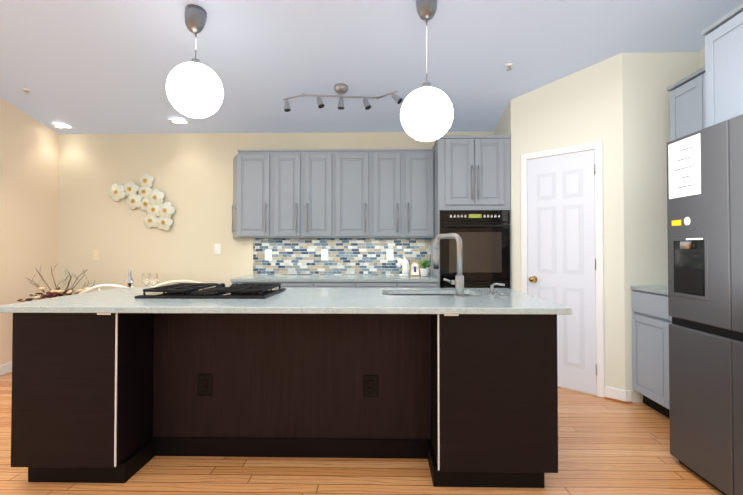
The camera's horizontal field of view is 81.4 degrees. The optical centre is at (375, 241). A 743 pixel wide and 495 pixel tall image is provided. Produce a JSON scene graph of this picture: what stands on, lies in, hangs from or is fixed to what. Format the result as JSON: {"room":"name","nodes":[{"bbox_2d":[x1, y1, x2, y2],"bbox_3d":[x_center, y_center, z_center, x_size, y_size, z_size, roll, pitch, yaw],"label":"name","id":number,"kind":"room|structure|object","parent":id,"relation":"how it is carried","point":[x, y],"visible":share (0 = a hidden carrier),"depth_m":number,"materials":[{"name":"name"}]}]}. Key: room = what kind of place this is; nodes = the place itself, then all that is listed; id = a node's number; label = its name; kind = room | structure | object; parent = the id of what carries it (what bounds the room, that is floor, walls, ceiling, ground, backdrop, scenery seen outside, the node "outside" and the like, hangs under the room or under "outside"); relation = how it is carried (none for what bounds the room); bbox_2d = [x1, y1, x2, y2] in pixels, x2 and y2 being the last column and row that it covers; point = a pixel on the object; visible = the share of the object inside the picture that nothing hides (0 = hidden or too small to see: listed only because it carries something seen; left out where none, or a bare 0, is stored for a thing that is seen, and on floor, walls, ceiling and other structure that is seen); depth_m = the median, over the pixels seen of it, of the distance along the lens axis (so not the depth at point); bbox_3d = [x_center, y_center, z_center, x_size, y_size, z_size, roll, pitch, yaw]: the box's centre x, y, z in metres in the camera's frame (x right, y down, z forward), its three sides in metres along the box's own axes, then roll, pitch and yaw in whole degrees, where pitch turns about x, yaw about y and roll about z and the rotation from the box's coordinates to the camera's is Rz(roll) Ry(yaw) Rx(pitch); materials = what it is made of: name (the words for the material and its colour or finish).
{"room":"kitchen","nodes":[
{"label":"kitchen","id":0,"kind":"room"},
{"bbox_2d":[0,98,58,364],"bbox_3d":[-3.682,-0.835,1.537,0.100,4.130,6.650,0,-1,1],"label":"wall","id":1,"kind":"structure","parent":0,"point":[29,166],"depth_m":4.41,"materials":[{"name":"beige paint"}]},
{"bbox_2d":[0,362,11,375],"bbox_3d":[-3.622,1.183,1.552,0.017,0.095,6.550,0,-1,1],"label":"baseboard","id":2,"kind":"structure","parent":1,"relation":"attached to","point":[5,368],"depth_m":4.14,"materials":[{"name":"white wood"}]},
{"bbox_2d":[57,132,493,295],"bbox_3d":[-0.481,-0.780,4.845,6.360,4.130,0.100,0,-1,1],"label":"wall","id":3,"kind":"structure","parent":0,"point":[191,174],"depth_m":4.83,"materials":[{"name":"beige paint"}]},
{"bbox_2d":[93,249,99,259],"bbox_3d":[-3.122,0.143,4.830,0.075,0.120,0.010,0,-1,1],"label":"switch plate","id":4,"kind":"object","parent":3,"relation":"attached to","point":[96,252],"depth_m":4.83,"materials":[{"name":"white plastic"}]},
{"bbox_2d":[109,173,174,230],"bbox_3d":[-2.588,-0.445,4.791,0.748,0.645,0.084,0,-1,1],"label":"flowers","id":5,"kind":"object","parent":3,"relation":"attached to","point":[148,199],"visible":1,"depth_m":4.78,"materials":[{"name":"white ceramic"}]},
{"bbox_2d":[214,244,220,253],"bbox_3d":[-1.754,0.078,4.802,0.075,0.120,0.010,0,-1,1],"label":"switch plate","id":6,"kind":"object","parent":3,"relation":"attached to","point":[217,250],"depth_m":4.80,"materials":[{"name":"white plastic"}]},
{"bbox_2d":[234,150,273,238],"bbox_3d":[-1.245,-0.499,4.630,0.363,0.910,0.348,0,-1,1],"label":"upper cabinet","id":7,"kind":"object","parent":3,"relation":"attached to","point":[253,169],"depth_m":4.46,"materials":[{"name":"grey wood"}]},
{"bbox_2d":[274,149,333,238],"bbox_3d":[-0.744,-0.499,4.620,0.641,0.910,0.348,0,-1,1],"label":"upper cabinet","id":8,"kind":"object","parent":3,"relation":"attached to","point":[303,178],"depth_m":4.45,"materials":[{"name":"grey wood"}]},
{"bbox_2d":[253,238,430,274],"bbox_3d":[-0.370,0.161,4.765,1.966,0.405,0.020,0,-1,1],"label":"backsplash","id":9,"kind":"structure","parent":3,"relation":"attached to","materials":[{"name":"tile"}]},
{"bbox_2d":[334,149,373,238],"bbox_3d":[-0.232,-0.499,4.609,0.383,0.910,0.348,0,-1,1],"label":"upper cabinet","id":10,"kind":"object","parent":3,"relation":"attached to","point":[335,218],"depth_m":4.44,"materials":[{"name":"grey wood"}]},
{"bbox_2d":[374,147,433,238],"bbox_3d":[0.285,-0.499,4.598,0.650,0.910,0.348,0,-1,1],"label":"upper cabinet","id":11,"kind":"object","parent":3,"relation":"attached to","point":[403,178],"depth_m":4.43,"materials":[{"name":"grey wood"}]},
{"bbox_2d":[0,372,723,494],"bbox_3d":[-0.551,1.269,1.486,6.360,0.080,6.750,0,-1,1],"label":"floor","id":12,"kind":"structure","parent":0,"point":[608,447],"depth_m":2.34,"materials":[{"name":"brown wood"}]},
{"bbox_2d":[79,284,125,293],"bbox_3d":[-2.049,0.795,3.540,0.532,0.938,0.482,0,-1,1],"label":"dining chair","id":13,"kind":"object","parent":12,"relation":"on","point":[101,286],"visible":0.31,"depth_m":3.32,"materials":[{"name":"white paint"}]},
{"bbox_2d":[152,280,213,286],"bbox_3d":[-1.583,0.781,3.569,0.605,0.968,0.575,0,-1,1],"label":"dining chair","id":14,"kind":"object","parent":12,"relation":"on","point":[173,282],"visible":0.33,"depth_m":3.33,"materials":[{"name":"beige plastic"}]},
{"bbox_2d":[230,279,277,287],"bbox_3d":[-1.149,0.835,4.463,0.459,0.888,0.633,0,-1,1],"label":"base cabinet","id":15,"kind":"object","parent":12,"relation":"on","point":[239,281],"depth_m":4.15,"materials":[{"name":"grey"}]},
{"bbox_2d":[11,313,557,487],"bbox_3d":[-0.462,0.804,2.667,2.750,0.890,1.016,0,-1,1],"label":"kitchen island","id":16,"kind":"object","parent":12,"relation":"on","point":[457,386],"depth_m":2.37,"materials":[{"name":"black wood"}]},
{"bbox_2d":[0,287,571,316],"bbox_3d":[-0.464,0.345,2.655,2.852,0.032,1.080,0,-1,1],"label":"island countertop","id":17,"kind":"structure","parent":16,"relation":"on","point":[475,302],"depth_m":2.26,"materials":[{"name":"white stone"}]},
{"bbox_2d":[132,283,287,296],"bbox_3d":[-1.002,0.304,2.742,0.760,0.052,0.530,0,-1,1],"label":"cooktop","id":18,"kind":"object","parent":17,"relation":"in","point":[180,289],"depth_m":2.60,"materials":[{"name":"black metal"}]},
{"bbox_2d":[433,233,463,296],"bbox_3d":[0.453,0.138,2.646,0.171,0.382,0.248,0,-1,1],"label":"faucet","id":19,"kind":"object","parent":17,"relation":"on","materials":[{"name":"silver metal"}]},
{"bbox_2d":[278,279,321,287],"bbox_3d":[-0.783,0.835,4.456,0.519,0.888,0.633,0,-1,1],"label":"base cabinet","id":20,"kind":"object","parent":12,"relation":"on","point":[285,283],"depth_m":4.14,"materials":[{"name":"grey"}]},
{"bbox_2d":[322,279,361,287],"bbox_3d":[-0.385,0.834,4.447,0.520,0.888,0.633,0,-1,1],"label":"base cabinet","id":21,"kind":"object","parent":12,"relation":"on","point":[326,283],"depth_m":4.14,"materials":[{"name":"grey"}]},
{"bbox_2d":[238,275,433,278],"bbox_3d":[-0.391,0.375,4.453,1.996,0.032,0.638,0,-1,1],"label":"countertop","id":22,"kind":"structure","parent":21,"relation":"on","point":[248,276],"depth_m":4.33,"materials":[{"name":"white stone"}]},
{"bbox_2d":[396,256,409,275],"bbox_3d":[0.294,0.256,4.571,0.146,0.205,0.074,0,-1,1],"label":"bust","id":23,"kind":"object","parent":22,"relation":"on","point":[404,263],"visible":1,"depth_m":4.55,"materials":[{"name":"white ceramic"}]},
{"bbox_2d":[410,262,419,275],"bbox_3d":[0.418,0.284,4.551,0.100,0.149,0.055,0,-1,1],"label":"photo frame","id":24,"kind":"object","parent":22,"relation":"on","point":[414,268],"visible":1,"depth_m":4.53,"materials":[{"name":"brown"}]},
{"bbox_2d":[419,259,429,275],"bbox_3d":[0.519,0.270,4.521,0.120,0.176,0.114,0,-1,1],"label":"potted plant","id":25,"kind":"object","parent":22,"relation":"on","point":[424,271],"visible":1,"depth_m":4.49,"materials":[{"name":"green plant"}]},
{"bbox_2d":[362,279,405,287],"bbox_3d":[0.012,0.834,4.439,0.519,0.888,0.633,0,-1,1],"label":"base cabinet","id":26,"kind":"object","parent":12,"relation":"on","point":[366,283],"depth_m":4.13,"materials":[{"name":"grey"}]},
{"bbox_2d":[406,279,437,287],"bbox_3d":[0.379,0.834,4.431,0.459,0.888,0.633,0,-1,1],"label":"base cabinet","id":27,"kind":"object","parent":12,"relation":"on","point":[410,283],"depth_m":4.12,"materials":[{"name":"grey"}]},
{"bbox_2d":[430,135,510,288],"bbox_3d":[0.951,0.133,4.409,0.686,2.290,0.676,0,-1,1],"label":"tall cabinet","id":28,"kind":"object","parent":12,"relation":"on","point":[472,202],"depth_m":4.10,"materials":[{"name":"grey wood"}]},
{"bbox_2d":[630,287,661,413],"bbox_3d":[2.285,0.813,3.137,0.554,0.888,0.506,0,-1,1],"label":"base cabinet","id":29,"kind":"object","parent":12,"relation":"on","point":[646,317],"depth_m":3.20,"materials":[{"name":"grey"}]},
{"bbox_2d":[630,285,667,294],"bbox_3d":[2.279,0.349,2.945,0.558,0.032,0.905,0,-1,1],"label":"countertop","id":30,"kind":"structure","parent":29,"relation":"on","point":[644,287],"depth_m":3.20,"materials":[{"name":"white stone"}]},
{"bbox_2d":[658,291,671,418],"bbox_3d":[2.277,0.806,2.738,0.554,0.888,0.507,0,-1,1],"label":"base cabinet","id":31,"kind":"object","parent":12,"relation":"on","point":[662,297],"depth_m":2.99,"materials":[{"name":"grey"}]},
{"bbox_2d":[666,114,742,494],"bbox_3d":[2.074,0.328,2.022,0.889,1.820,0.900,0,-1,1],"label":"fridge","id":32,"kind":"object","parent":12,"relation":"on","point":[705,226],"visible":1,"depth_m":2.17,"materials":[{"name":"black"}]},
{"bbox_3d":[-2.006,0.894,4.154,1.020,0.760,0.630,0,-1,1],"label":"dining table","id":33,"kind":"object","parent":12,"relation":"on","visible":0},
{"bbox_2d":[17,266,94,301],"bbox_3d":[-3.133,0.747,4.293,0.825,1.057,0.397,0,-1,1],"label":"branch arrangement","id":34,"kind":"object","parent":33,"relation":"on","point":[57,292],"visible":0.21,"depth_m":4.27,"materials":[{"name":"beige wood"}]},
{"bbox_2d":[124,270,133,286],"bbox_3d":[-2.269,0.386,3.983,0.086,0.247,0.086,0,-1,1],"label":"cocktail shaker","id":35,"kind":"object","parent":33,"relation":"on","point":[129,281],"visible":0.67,"depth_m":3.96,"materials":[{"name":"silver metal"}]},
{"bbox_2d":[142,273,149,286],"bbox_3d":[-2.129,0.402,4.020,0.077,0.215,0.078,0,-1,1],"label":"wine glass","id":36,"kind":"object","parent":33,"relation":"on","point":[145,279],"visible":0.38,"depth_m":3.99,"materials":[{"name":"white"}]},
{"bbox_2d":[149,274,158,285],"bbox_3d":[-2.039,0.402,3.978,0.077,0.215,0.078,0,-1,1],"label":"wine glass","id":37,"kind":"object","parent":33,"relation":"on","point":[153,279],"visible":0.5,"depth_m":3.95,"materials":[{"name":"white"}]},
{"bbox_2d":[0,0,742,133],"bbox_3d":[-0.551,-1.975,1.540,6.360,1.450,6.750,0,-1,1],"label":"ceiling","id":38,"kind":"structure","parent":0,"point":[94,66],"depth_m":3.45,"materials":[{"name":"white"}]},
{"bbox_2d":[23,88,30,94],"bbox_3d":[-3.220,-1.392,3.992,0.059,0.048,0.059,0,-1,-11],"label":"detector","id":39,"kind":"object","parent":38,"relation":"attached to","point":[26,90],"depth_m":3.98,"materials":[{"name":"white paint"}]},
{"bbox_2d":[52,124,74,128],"bbox_3d":[-3.385,-1.246,4.694,0.209,0.011,0.209,0,-1,-23],"label":"recessed light","id":40,"kind":"object","parent":38,"relation":"in","point":[58,126],"depth_m":4.67,"materials":[{"name":"white paint"}]},
{"bbox_2d":[169,119,190,123],"bbox_3d":[-2.068,-1.266,4.576,0.209,0.011,0.209,0,-1,-23],"label":"recessed light","id":41,"kind":"object","parent":38,"relation":"in","point":[172,121],"depth_m":4.55,"materials":[{"name":"white paint"}]},
{"bbox_2d":[166,4,222,117],"bbox_3d":[-1.255,-1.250,3.018,0.370,0.759,0.370,0,-1,1],"label":"pendant light","id":42,"kind":"object","parent":38,"relation":"hanging from","point":[194,88],"visible":1,"depth_m":2.91,"materials":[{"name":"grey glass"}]},
{"bbox_2d":[283,83,402,111],"bbox_3d":[-0.304,-1.316,3.896,1.097,0.218,0.219,0,-1,1],"label":"track light","id":43,"kind":"object","parent":38,"relation":"attached to","point":[340,89],"visible":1,"depth_m":3.91,"materials":[{"name":"silver metal"}]},
{"bbox_2d":[400,0,452,141],"bbox_3d":[0.343,-1.162,2.883,0.350,0.979,0.350,0,-1,1],"label":"pendant light","id":44,"kind":"object","parent":38,"relation":"hanging from","point":[426,114],"visible":1,"depth_m":2.77,"materials":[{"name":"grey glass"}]},
{"bbox_2d":[505,63,512,70],"bbox_3d":[1.117,-1.459,3.602,0.059,0.048,0.059,0,-1,-11],"label":"detector","id":45,"kind":"object","parent":38,"relation":"attached to","point":[508,66],"depth_m":3.59,"materials":[{"name":"white paint"}]},
{"bbox_2d":[521,141,626,402],"bbox_3d":[1.605,0.221,3.722,0.082,2.090,0.978,1,-1,-44],"label":"door","id":46,"kind":"structure","parent":0,"point":[562,251],"depth_m":3.69,"materials":[{"name":"white wood"}]},
{"bbox_2d":[494,52,698,402],"bbox_3d":[1.938,-0.793,4.086,1.290,4.130,1.316,0,-1,1],"label":"wall","id":47,"kind":"structure","parent":0,"point":[618,105],"depth_m":3.44,"materials":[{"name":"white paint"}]},
{"bbox_2d":[625,390,632,402],"bbox_3d":[1.979,1.213,3.381,0.061,0.095,0.026,0,-1,1],"label":"baseboard","id":48,"kind":"structure","parent":47,"relation":"attached to","point":[628,395],"depth_m":3.38,"materials":[{"name":"white wood"}]},
{"bbox_2d":[699,47,704,68],"bbox_3d":[2.577,-0.837,1.405,0.100,4.130,6.650,0,-1,1],"label":"wall","id":49,"kind":"structure","parent":0,"point":[702,58],"depth_m":3.39,"materials":[{"name":"white paint"}]},
{"bbox_2d":[667,75,689,140],"bbox_3d":[2.361,-0.671,2.982,0.395,0.950,0.402,0,-1,1],"label":"upper cabinet","id":50,"kind":"object","parent":49,"relation":"attached to","point":[679,96],"depth_m":3.07,"materials":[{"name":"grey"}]},
{"bbox_2d":[690,71,701,133],"bbox_3d":[2.355,-0.676,2.706,0.395,0.950,0.402,0,-1,1],"label":"upper cabinet","id":51,"kind":"object","parent":49,"relation":"attached to","point":[694,127],"depth_m":2.93,"materials":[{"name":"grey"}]},
{"bbox_2d":[698,3,742,128],"bbox_3d":[2.225,-0.923,2.243,0.635,0.630,0.526,0,-1,1],"label":"upper cabinet","id":52,"kind":"object","parent":49,"relation":"attached to","point":[710,93],"depth_m":2.38,"materials":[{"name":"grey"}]}
]}

